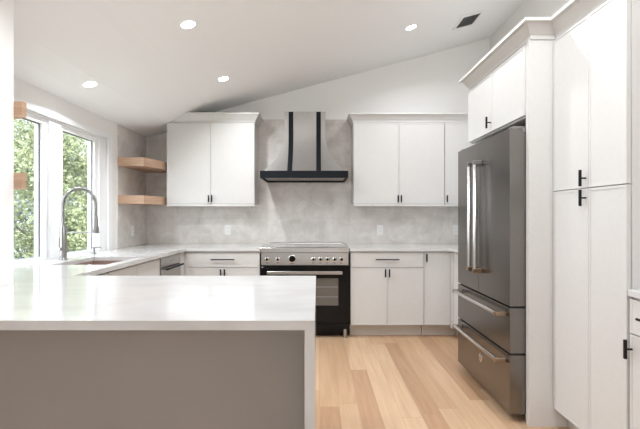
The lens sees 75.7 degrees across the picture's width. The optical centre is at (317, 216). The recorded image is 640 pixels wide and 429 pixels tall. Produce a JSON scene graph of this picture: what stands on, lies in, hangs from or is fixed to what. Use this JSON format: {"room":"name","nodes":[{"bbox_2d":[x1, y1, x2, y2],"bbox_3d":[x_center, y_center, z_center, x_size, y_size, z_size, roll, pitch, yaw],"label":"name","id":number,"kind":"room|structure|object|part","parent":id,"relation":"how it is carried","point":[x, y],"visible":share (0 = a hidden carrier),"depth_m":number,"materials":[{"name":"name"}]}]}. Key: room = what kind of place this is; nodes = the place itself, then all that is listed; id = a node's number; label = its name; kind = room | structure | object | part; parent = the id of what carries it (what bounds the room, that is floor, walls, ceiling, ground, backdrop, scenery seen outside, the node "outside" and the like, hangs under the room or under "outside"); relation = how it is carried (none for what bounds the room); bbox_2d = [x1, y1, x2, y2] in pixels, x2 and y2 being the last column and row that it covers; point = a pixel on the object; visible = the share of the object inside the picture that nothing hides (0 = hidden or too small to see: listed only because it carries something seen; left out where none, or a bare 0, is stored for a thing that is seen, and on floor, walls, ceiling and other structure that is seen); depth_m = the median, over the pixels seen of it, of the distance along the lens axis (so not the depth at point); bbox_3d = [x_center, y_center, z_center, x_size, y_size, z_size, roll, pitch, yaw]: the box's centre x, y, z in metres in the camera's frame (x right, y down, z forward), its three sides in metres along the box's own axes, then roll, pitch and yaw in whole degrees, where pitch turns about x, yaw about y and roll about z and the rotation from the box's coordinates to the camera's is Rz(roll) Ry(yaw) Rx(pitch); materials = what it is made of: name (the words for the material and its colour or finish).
{"room":"kitchen","nodes":[
{"label":"kitchen","id":0,"kind":"room"},
{"bbox_2d":[0,0,13,285],"bbox_3d":[-1.754,0.070,1.635,0.559,2.340,0.729,0,0,0],"label":"wall","id":1,"kind":"structure","parent":0,"point":[6,6],"depth_m":1.95,"materials":[{"name":"paint"}]},
{"bbox_2d":[14,101,25,118],"bbox_3d":[-1.734,-0.521,2.180,0.598,0.075,0.360,0,0,0],"label":"shelf","id":2,"kind":"object","parent":1,"relation":"attached to","point":[19,106],"visible":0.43,"depth_m":2.00,"materials":[{"name":"brown wood"}]},
{"bbox_2d":[14,173,25,189],"bbox_3d":[-1.734,-0.172,2.180,0.598,0.080,0.360,0,0,0],"label":"shelf","id":3,"kind":"object","parent":1,"relation":"attached to","point":[19,178],"visible":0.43,"depth_m":2.00,"materials":[{"name":"brown wood"}]},
{"bbox_2d":[14,77,116,249],"bbox_3d":[-2.124,0.140,0.585,0.180,2.200,8.570,0,0,0],"label":"wall","id":4,"kind":"structure","parent":0,"point":[25,91],"depth_m":3.55,"materials":[{"name":"paint"}]},
{"bbox_2d":[14,109,105,264],"bbox_3d":[-2.095,-0.202,3.210,0.098,1.116,1.560,0,0,0],"label":"window","id":5,"kind":"structure","parent":4,"relation":"in","point":[48,132],"depth_m":3.20,"materials":[{"name":"white"}]},
{"bbox_3d":[-2.096,-0.211,2.852,0.065,1.056,0.579,0,0,0],"label":"sash","id":6,"kind":"part","parent":5,"relation":"part of","materials":[{"name":"white"}]},
{"bbox_3d":[-2.096,-0.211,3.574,0.065,1.056,0.574,0,0,0],"label":"sash","id":7,"kind":"part","parent":5,"relation":"part of","materials":[{"name":"white"}]},
{"bbox_2d":[14,97,111,249],"bbox_3d":[-2.026,-0.235,3.212,0.016,1.120,1.675,0,0,0],"label":"trim","id":8,"kind":"structure","parent":4,"relation":"attached to","point":[29,106],"depth_m":3.98,"materials":[{"name":"white wood"}]},
{"bbox_2d":[117,124,145,247],"bbox_3d":[-2.029,-0.303,4.515,0.010,1.256,0.690,0,0,0],"label":"backsplash","id":9,"kind":"structure","parent":4,"relation":"attached to","point":[130,143],"depth_m":4.45,"materials":[{"name":"concrete"}]},
{"bbox_2d":[131,226,133,235],"bbox_3d":[-2.019,0.160,4.500,0.009,0.116,0.072,0,0,0],"label":"wall outlet","id":10,"kind":"object","parent":4,"relation":"attached to","point":[132,227],"visible":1,"depth_m":4.49,"materials":[{"name":"white plastic"}]},
{"bbox_2d":[118,157,166,172],"bbox_3d":[-1.854,-0.555,4.516,0.338,0.086,0.687,0,0,0],"label":"shelf","id":11,"kind":"object","parent":4,"relation":"attached to","point":[147,165],"visible":0.82,"depth_m":4.26,"materials":[{"name":"brown wood"}]},
{"bbox_2d":[118,195,166,204],"bbox_3d":[-1.854,-0.170,4.516,0.338,0.084,0.687,0,0,0],"label":"shelf","id":12,"kind":"object","parent":4,"relation":"attached to","point":[122,199],"visible":0.82,"depth_m":4.17,"materials":[{"name":"brown wood"}]},
{"bbox_2d":[14,0,525,136],"bbox_3d":[0.000,-1.722,0.685,4.468,1.575,8.770,0,0,0],"label":"ceiling","id":13,"kind":"structure","parent":0,"point":[149,70],"depth_m":3.37,"materials":[{"name":"paint"}]},
{"bbox_2d":[82,81,97,86],"bbox_3d":[-1.733,-1.007,3.136,0.107,0.034,0.112,0,0,5],"label":"recessed light","id":14,"kind":"object","parent":13,"relation":"in","point":[87,83],"visible":1,"depth_m":3.13,"materials":[{"name":"white"}]},
{"bbox_2d":[180,20,195,28],"bbox_3d":[-0.892,-1.320,2.834,0.108,0.032,0.112,0,0,5],"label":"recessed light","id":15,"kind":"object","parent":13,"relation":"in","point":[186,24],"visible":1,"depth_m":2.83,"materials":[{"name":"white"}]},
{"bbox_2d":[218,76,228,80],"bbox_3d":[-0.902,-1.317,3.945,0.108,0.032,0.112,0,0,5],"label":"recessed light","id":16,"kind":"object","parent":13,"relation":"in","point":[224,78],"visible":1,"depth_m":3.94,"materials":[{"name":"white"}]},
{"bbox_2d":[405,24,416,29],"bbox_3d":[0.887,-1.798,3.918,0.108,0.032,0.112,0,0,5],"label":"recessed light","id":17,"kind":"object","parent":13,"relation":"in","point":[412,26],"visible":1,"depth_m":3.91,"materials":[{"name":"white"}]},
{"bbox_2d":[452,10,484,29],"bbox_3d":[1.506,-1.960,4.130,0.225,0.069,0.280,0,0,0],"label":"ceiling vent","id":18,"kind":"object","parent":13,"relation":"in","point":[471,19],"visible":1,"depth_m":4.12,"materials":[{"name":"metal"}]},
{"bbox_2d":[216,38,489,118],"bbox_3d":[0.000,-0.459,4.970,4.468,3.398,0.200,0,0,0],"label":"wall","id":19,"kind":"structure","parent":0,"point":[430,82],"depth_m":4.87,"materials":[{"name":"paint"}]},
{"bbox_2d":[167,112,262,207],"bbox_3d":[-1.153,-0.611,4.682,1.022,1.052,0.354,0,0,0],"label":"upper cabinet","id":20,"kind":"object","parent":19,"relation":"attached to","point":[213,157],"visible":0.98,"depth_m":4.54,"materials":[{"name":"paint"}]},
{"bbox_3d":[-1.423,-0.584,4.550,0.481,0.888,0.020,0,0,0],"label":"door","id":21,"kind":"part","parent":20,"relation":"part of","materials":[{"name":"paint"}]},
{"bbox_3d":[-1.181,-0.124,4.552,0.967,0.025,0.020,0,0,0],"label":"light rail","id":22,"kind":"part","parent":20,"relation":"part of","materials":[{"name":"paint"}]},
{"bbox_3d":[-1.153,-1.087,4.683,1.022,0.100,0.354,0,0,0],"label":"crown moulding","id":23,"kind":"part","parent":20,"relation":"part of","materials":[{"name":"paint"}]},
{"bbox_3d":[-0.939,-0.584,4.550,0.481,0.888,0.020,0,0,0],"label":"door","id":24,"kind":"part","parent":20,"relation":"part of","materials":[{"name":"paint"}]},
{"bbox_2d":[225,225,230,234],"bbox_3d":[-1.061,0.160,4.855,0.072,0.116,0.009,0,0,0],"label":"wall outlet","id":25,"kind":"object","parent":19,"relation":"attached to","point":[227,227],"visible":1,"depth_m":4.85,"materials":[{"name":"white plastic"}]},
{"bbox_2d":[146,119,457,243],"bbox_3d":[0.000,-0.408,4.865,4.068,1.468,0.010,0,0,0],"label":"backsplash","id":26,"kind":"structure","parent":19,"relation":"attached to","point":[285,212],"depth_m":4.86,"materials":[{"name":"concrete"}]},
{"bbox_2d":[260,112,347,182],"bbox_3d":[-0.141,-0.771,4.561,0.914,0.746,0.598,0,0,0],"label":"range hood","id":27,"kind":"object","parent":19,"relation":"attached to","point":[304,156],"visible":1,"depth_m":4.47,"materials":[{"name":"metal"}]},
{"bbox_2d":[377,225,382,234],"bbox_3d":[0.734,0.160,4.855,0.072,0.116,0.009,0,0,0],"label":"wall outlet","id":28,"kind":"object","parent":19,"relation":"attached to","point":[379,227],"visible":1,"depth_m":4.85,"materials":[{"name":"white plastic"}]},
{"bbox_2d":[347,112,444,205],"bbox_3d":[0.868,-0.625,4.682,1.055,1.025,0.354,0,0,0],"label":"upper cabinet","id":29,"kind":"object","parent":19,"relation":"attached to","point":[397,158],"visible":1,"depth_m":4.54,"materials":[{"name":"paint"}]},
{"bbox_3d":[0.646,-0.584,4.550,0.499,0.888,0.020,0,0,0],"label":"door","id":30,"kind":"part","parent":29,"relation":"part of","materials":[{"name":"paint"}]},
{"bbox_3d":[0.868,-1.087,4.683,1.055,0.100,0.354,0,0,0],"label":"crown moulding","id":31,"kind":"part","parent":29,"relation":"part of","materials":[{"name":"paint"}]},
{"bbox_3d":[0.895,-0.124,4.552,1.000,0.025,0.020,0,0,0],"label":"light rail","id":32,"kind":"part","parent":29,"relation":"part of","materials":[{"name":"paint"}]},
{"bbox_3d":[1.147,-0.584,4.550,0.496,0.888,0.020,0,0,0],"label":"door","id":33,"kind":"part","parent":29,"relation":"part of","materials":[{"name":"paint"}]},
{"bbox_2d":[452,225,457,234],"bbox_3d":[1.625,0.160,4.855,0.072,0.116,0.009,0,0,0],"label":"wall outlet","id":34,"kind":"object","parent":19,"relation":"attached to","point":[454,227],"visible":0.91,"depth_m":4.85,"materials":[{"name":"white plastic"}]},
{"bbox_2d":[444,112,473,205],"bbox_3d":[1.673,-0.625,4.682,0.553,1.025,0.354,0,0,0],"label":"upper cabinet","id":35,"kind":"object","parent":19,"relation":"attached to","point":[455,123],"visible":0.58,"depth_m":4.54,"materials":[{"name":"paint"}]},
{"bbox_3d":[1.673,-1.087,4.533,0.553,0.100,0.055,0,0,0],"label":"crown moulding","id":36,"kind":"part","parent":35,"relation":"part of","materials":[{"name":"paint"}]},
{"bbox_2d":[316,322,569,428],"bbox_3d":[0.000,1.290,0.685,4.468,0.100,8.770,0,0,0],"label":"floor","id":37,"kind":"structure","parent":0,"point":[363,381],"depth_m":2.97,"materials":[{"name":"brown wood"}]},
{"bbox_2d":[94,273,107,275],"bbox_3d":[-1.681,0.798,2.485,0.704,0.883,0.405,0,0,0],"label":"base cabinet","id":38,"kind":"object","parent":37,"relation":"on","point":[102,274],"visible":0.05,"depth_m":2.63,"materials":[{"name":"paint"}]},
{"bbox_2d":[106,259,159,275],"bbox_3d":[-1.681,0.798,3.126,0.704,0.883,0.871,0,0,0],"label":"base cabinet","id":39,"kind":"object","parent":37,"relation":"on","point":[149,268],"visible":0.16,"depth_m":3.20,"materials":[{"name":"paint"}]},
{"bbox_3d":[-1.375,0.443,2.908,0.020,0.150,0.433,0,0,0],"label":"drawer","id":40,"kind":"part","parent":39,"relation":"part of","materials":[{"name":"paint"}]},
{"bbox_3d":[-1.375,0.443,3.344,0.020,0.150,0.433,0,0,0],"label":"drawer","id":41,"kind":"part","parent":39,"relation":"part of","materials":[{"name":"paint"}]},
{"bbox_2d":[0,330,304,428],"bbox_3d":[-0.758,0.798,1.898,1.432,0.883,0.720,0,0,0],"label":"panel","id":42,"kind":"object","parent":37,"relation":"on","point":[50,379],"visible":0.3,"depth_m":1.54,"materials":[{"name":"paint"}]},
{"bbox_2d":[0,244,315,428],"bbox_3d":[-1.026,0.783,3.074,2.035,0.914,3.572,0,0,0],"label":"countertop","id":43,"kind":"structure","parent":37,"relation":"on","point":[49,294],"depth_m":1.63,"materials":[{"name":"white stone"}]},
{"bbox_2d":[57,187,99,259],"bbox_3d":[-1.795,0.051,3.083,0.300,0.550,0.094,0,0,0],"label":"faucet","id":44,"kind":"object","parent":43,"relation":"on","point":[62,248],"visible":1,"depth_m":3.09,"materials":[{"name":"silver metal"}]},
{"bbox_3d":[-1.780,0.109,3.100,0.270,0.036,0.052,0,0,0],"label":"support arm","id":45,"kind":"part","parent":44,"relation":"part of","materials":[{"name":"silver metal"}]},
{"bbox_2d":[74,261,143,271],"bbox_3d":[-1.613,0.466,3.040,0.413,0.218,0.580,0,0,0],"label":"sink","id":46,"kind":"object","parent":43,"relation":"in","point":[89,262],"visible":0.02,"depth_m":3.31,"materials":[{"name":"beige"}]},
{"bbox_3d":[-0.025,0.798,1.775,0.032,0.884,0.974,0,0,0],"label":"waterfall panel","id":47,"kind":"part","parent":43,"relation":"part of","materials":[{"name":"white stone"}]},
{"bbox_2d":[158,253,183,275],"bbox_3d":[-1.655,0.800,3.823,0.698,0.880,0.506,0,0,0],"label":"dishwasher","id":48,"kind":"object","parent":37,"relation":"on","point":[170,265],"visible":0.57,"depth_m":3.79,"materials":[{"name":"silver metal"}]},
{"bbox_3d":[-1.375,0.410,3.821,0.039,0.096,0.502,0,0,0],"label":"control panel","id":49,"kind":"part","parent":48,"relation":"part of","materials":[{"name":"metal"}]},
{"bbox_3d":[-1.373,0.797,3.821,0.041,0.665,0.502,0,0,0],"label":"door","id":50,"kind":"part","parent":48,"relation":"part of","materials":[{"name":"metal"}]},
{"bbox_3d":[-1.330,0.467,3.820,0.048,0.022,0.420,0,0,0],"label":"handle","id":51,"kind":"part","parent":48,"relation":"part of","materials":[{"name":"black metal"}]},
{"bbox_2d":[180,251,186,275],"bbox_3d":[-1.687,0.798,4.470,0.692,0.883,0.776,0,0,0],"label":"base cabinet","id":52,"kind":"object","parent":37,"relation":"on","point":[183,254],"visible":0.02,"depth_m":4.22,"materials":[{"name":"paint"}]},
{"bbox_2d":[187,251,260,275],"bbox_3d":[-0.966,0.798,4.516,0.747,0.883,0.684,0,0,0],"label":"base cabinet","id":53,"kind":"object","parent":37,"relation":"on","point":[199,263],"visible":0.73,"depth_m":4.21,"materials":[{"name":"paint"}]},
{"bbox_3d":[-1.153,0.817,4.220,0.371,0.585,0.020,0,0,0],"label":"door","id":54,"kind":"part","parent":53,"relation":"part of","materials":[{"name":"paint"}]},
{"bbox_3d":[-0.966,0.443,4.220,0.745,0.150,0.020,0,0,0],"label":"drawer","id":55,"kind":"part","parent":53,"relation":"part of","materials":[{"name":"paint"}]},
{"bbox_3d":[-0.779,0.817,4.220,0.371,0.585,0.020,0,0,0],"label":"door","id":56,"kind":"part","parent":53,"relation":"part of","materials":[{"name":"paint"}]},
{"bbox_2d":[260,242,349,337],"bbox_3d":[-0.131,0.771,4.490,0.912,0.938,0.724,0,0,0],"label":"range","id":57,"kind":"object","parent":37,"relation":"on","point":[327,261],"visible":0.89,"depth_m":4.18,"materials":[{"name":"black metal"}]},
{"bbox_3d":[-0.131,0.798,4.204,0.906,0.573,0.040,0,0,0],"label":"oven door","id":58,"kind":"part","parent":57,"relation":"part of","materials":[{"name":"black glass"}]},
{"bbox_3d":[-0.131,0.435,4.207,0.908,0.126,0.034,0,0,0],"label":"control panel","id":59,"kind":"part","parent":57,"relation":"part of","materials":[{"name":"metal"}]},
{"bbox_3d":[-0.131,0.569,4.156,0.760,0.033,0.056,0,0,0],"label":"handle","id":60,"kind":"part","parent":57,"relation":"part of","materials":[{"name":"metal"}]},
{"bbox_2d":[260,243,349,252],"bbox_3d":[-0.131,0.343,4.519,0.912,0.056,0.666,0,0,0],"label":"cooktop","id":61,"kind":"object","parent":57,"relation":"in","point":[270,247],"depth_m":4.19,"materials":[{"name":"silver metal"}]},
{"bbox_3d":[-0.131,1.193,4.285,0.852,0.084,0.010,0,0,0],"label":"kick plate","id":62,"kind":"part","parent":57,"relation":"part of","materials":[{"name":"black metal"}]},
{"bbox_3d":[-0.131,1.119,4.208,0.904,0.058,0.032,0,0,0],"label":"drawer","id":63,"kind":"part","parent":57,"relation":"part of","materials":[{"name":"black metal"}]},
{"bbox_3d":[0.280,1.195,4.220,0.042,0.090,0.042,0,0,0],"label":"leg","id":64,"kind":"part","parent":57,"relation":"part of","materials":[{"name":"metal"}]},
{"bbox_2d":[349,251,423,334],"bbox_3d":[0.710,0.798,4.516,0.748,0.883,0.684,0,0,0],"label":"base cabinet","id":65,"kind":"object","parent":37,"relation":"on","point":[386,288],"visible":0.98,"depth_m":4.21,"materials":[{"name":"paint"}]},
{"bbox_3d":[0.522,0.817,4.220,0.371,0.585,0.020,0,0,0],"label":"door","id":66,"kind":"part","parent":65,"relation":"part of","materials":[{"name":"paint"}]},
{"bbox_3d":[0.710,0.443,4.220,0.746,0.150,0.020,0,0,0],"label":"drawer","id":67,"kind":"part","parent":65,"relation":"part of","materials":[{"name":"paint"}]},
{"bbox_3d":[0.896,0.817,4.220,0.372,0.585,0.020,0,0,0],"label":"door","id":68,"kind":"part","parent":65,"relation":"part of","materials":[{"name":"paint"}]},
{"bbox_2d":[421,251,449,334],"bbox_3d":[1.222,0.798,4.516,0.268,0.883,0.683,0,0,0],"label":"base cabinet","id":69,"kind":"object","parent":37,"relation":"on","point":[436,267],"visible":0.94,"depth_m":4.21,"materials":[{"name":"paint"}]},
{"bbox_2d":[447,251,460,335],"bbox_3d":[1.695,0.798,4.144,0.676,0.883,1.428,0,0,0],"label":"base cabinet","id":70,"kind":"object","parent":37,"relation":"on","point":[454,282],"visible":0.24,"depth_m":4.18,"materials":[{"name":"paint"}]},
{"bbox_2d":[346,244,457,252],"bbox_3d":[1.181,0.341,4.135,1.705,0.030,1.450,0,0,0],"label":"countertop","id":71,"kind":"structure","parent":70,"relation":"on","point":[353,247],"depth_m":4.30,"materials":[{"name":"white stone"}]},
{"bbox_3d":[1.389,0.747,3.808,0.020,0.757,0.745,0,0,0],"label":"door","id":72,"kind":"part","parent":70,"relation":"part of","materials":[{"name":"paint"}]},
{"bbox_2d":[452,126,525,414],"bbox_3d":[1.514,0.349,2.921,0.872,1.782,0.911,0,0,0],"label":"refrigerator","id":73,"kind":"object","parent":37,"relation":"on","point":[491,326],"visible":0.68,"depth_m":2.68,"materials":[{"name":"grey metal"}]},
{"bbox_3d":[1.199,0.006,3.162,0.098,1.069,0.430,0,0,0],"label":"door","id":74,"kind":"part","parent":73,"relation":"part of","materials":[{"name":"silver metal"}]},
{"bbox_3d":[1.102,0.003,3.000,0.029,0.775,0.029,0,0,0],"label":"handle","id":75,"kind":"part","parent":73,"relation":"part of","materials":[{"name":"silver metal"}]},
{"bbox_3d":[1.092,0.595,2.902,0.026,0.026,0.750,0,0,0],"label":"handle","id":76,"kind":"part","parent":73,"relation":"part of","materials":[{"name":"silver metal"}]},
{"bbox_3d":[1.092,0.877,2.902,0.026,0.026,0.750,0,0,0],"label":"handle","id":77,"kind":"part","parent":73,"relation":"part of","materials":[{"name":"silver metal"}]},
{"bbox_3d":[1.102,0.003,2.890,0.029,0.775,0.029,0,0,0],"label":"handle","id":78,"kind":"part","parent":73,"relation":"part of","materials":[{"name":"silver metal"}]},
{"bbox_3d":[1.199,1.012,2.922,0.098,0.353,0.910,0,0,0],"label":"drawer","id":79,"kind":"part","parent":73,"relation":"part of","materials":[{"name":"silver metal"}]},
{"bbox_3d":[1.199,0.688,2.922,0.098,0.271,0.910,0,0,0],"label":"drawer","id":80,"kind":"part","parent":73,"relation":"part of","materials":[{"name":"silver metal"}]},
{"bbox_3d":[1.199,0.006,2.705,0.098,1.069,0.476,0,0,0],"label":"door","id":81,"kind":"part","parent":73,"relation":"part of","materials":[{"name":"silver metal"}]},
{"bbox_2d":[459,17,567,426],"bbox_3d":[1.611,0.050,2.913,0.845,2.380,1.110,0,0,0],"label":"refrigerator surround","id":82,"kind":"object","parent":37,"relation":"on","point":[517,88],"visible":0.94,"depth_m":2.43,"materials":[{"name":"paint"}]},
{"bbox_3d":[1.245,-0.814,3.154,0.020,0.417,0.458,0,0,0],"label":"door","id":83,"kind":"part","parent":82,"relation":"part of","materials":[{"name":"paint"}]},
{"bbox_3d":[1.296,-1.091,2.913,0.215,0.100,1.110,0,0,0],"label":"crown moulding","id":84,"kind":"part","parent":82,"relation":"part of","materials":[{"name":"paint"}]},
{"bbox_3d":[1.245,-0.814,2.693,0.020,0.417,0.456,0,0,0],"label":"door","id":85,"kind":"part","parent":82,"relation":"part of","materials":[{"name":"paint"}]},
{"bbox_3d":[1.639,0.100,2.444,0.789,2.280,0.036,0,0,0],"label":"panel","id":86,"kind":"part","parent":82,"relation":"part of","materials":[{"name":"paint"}]},
{"bbox_2d":[551,0,639,428],"bbox_3d":[1.684,0.050,2.100,0.698,2.380,0.652,0,0,0],"label":"pantry cabinet","id":87,"kind":"object","parent":37,"relation":"on","point":[596,45],"visible":1,"depth_m":2.05,"materials":[{"name":"paint"}]},
{"bbox_3d":[1.393,0.491,2.261,0.020,1.268,0.314,0,0,0],"label":"door","id":88,"kind":"part","parent":87,"relation":"part of","materials":[{"name":"paint"}]},
{"bbox_3d":[1.393,-0.589,2.261,0.020,0.882,0.314,0,0,0],"label":"door","id":89,"kind":"part","parent":87,"relation":"part of","materials":[{"name":"paint"}]},
{"bbox_3d":[1.655,-1.091,2.100,0.638,0.100,0.652,0,0,0],"label":"crown moulding","id":90,"kind":"part","parent":87,"relation":"part of","materials":[{"name":"paint"}]},
{"bbox_3d":[1.365,-0.197,2.125,0.036,0.085,0.012,0,0,0],"label":"handle","id":91,"kind":"part","parent":87,"relation":"part of","materials":[{"name":"black metal"}]},
{"bbox_3d":[1.365,-0.095,2.125,0.036,0.085,0.012,0,0,0],"label":"handle","id":92,"kind":"part","parent":87,"relation":"part of","materials":[{"name":"black metal"}]},
{"bbox_3d":[1.393,-0.589,1.974,0.020,0.882,0.256,0,0,0],"label":"door","id":93,"kind":"part","parent":87,"relation":"part of","materials":[{"name":"paint"}]},
{"bbox_3d":[1.393,0.491,1.974,0.020,1.268,0.256,0,0,0],"label":"door","id":94,"kind":"part","parent":87,"relation":"part of","materials":[{"name":"paint"}]},
{"bbox_2d":[623,298,639,428],"bbox_3d":[1.687,0.798,1.495,0.662,0.883,0.690,0,0,0],"label":"base cabinet","id":95,"kind":"object","parent":37,"relation":"on","point":[634,348],"visible":0.99,"depth_m":1.81,"materials":[{"name":"paint"}]},
{"bbox_3d":[1.374,0.589,1.825,0.036,0.085,0.012,0,0,0],"label":"handle","id":96,"kind":"part","parent":95,"relation":"part of","materials":[{"name":"black metal"}]},
{"bbox_2d":[628,289,639,298],"bbox_3d":[1.701,0.341,1.486,0.634,0.030,0.711,0,0,0],"label":"countertop","id":97,"kind":"structure","parent":95,"relation":"on","point":[635,293],"depth_m":1.81,"materials":[{"name":"white stone"}]},
{"bbox_3d":[1.402,0.443,1.495,0.020,0.150,0.687,0,0,0],"label":"drawer","id":98,"kind":"part","parent":95,"relation":"part of","materials":[{"name":"paint"}]},
{"bbox_3d":[1.402,0.825,1.495,0.020,0.601,0.687,0,0,0],"label":"door","id":99,"kind":"part","parent":95,"relation":"part of","materials":[{"name":"paint"}]},
{"bbox_2d":[490,0,569,52],"bbox_3d":[2.134,-0.449,0.585,0.200,3.378,8.570,0,0,0],"label":"wall","id":100,"kind":"structure","parent":0,"point":[529,8],"depth_m":4.00,"materials":[{"name":"paint"}]},
{"label":"outside","id":101,"kind":"structure","parent":0,"visible":0},
{"bbox_3d":[-16.142,1.650,13.000,27.716,0.020,42.000,0,0,0],"label":"ground","id":102,"kind":"structure","parent":101,"visible":0},
{"bbox_2d":[14,119,83,228],"bbox_3d":[-9.684,-1.426,14.392,4.668,6.145,4.272,0,0,-20],"label":"tree","id":103,"kind":"object","parent":102,"relation":"on","point":[19,119],"visible":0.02,"depth_m":13.95,"materials":[{"name":"green plant"}]},
{"bbox_2d":[14,119,87,258],"bbox_3d":[-4.305,-0.158,6.783,2.576,3.610,2.651,0,0,4],"label":"tree","id":104,"kind":"object","parent":102,"relation":"on","point":[75,241],"visible":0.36,"depth_m":6.39,"materials":[{"name":"green plant"}]},
{"bbox_2d":[14,135,87,258],"bbox_3d":[-5.995,-0.241,8.820,3.134,3.767,2.996,0,0,-39],"label":"tree","id":105,"kind":"object","parent":102,"relation":"on","point":[26,200],"visible":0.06,"depth_m":8.39,"materials":[{"name":"green plant"}]},
{"bbox_2d":[71,139,87,245],"bbox_3d":[-5.967,-0.557,11.632,2.992,4.404,2.865,0,0,-28],"label":"tree","id":106,"kind":"object","parent":102,"relation":"on","point":[79,139],"visible":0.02,"depth_m":11.38,"materials":[{"name":"green plant"}]}
]}

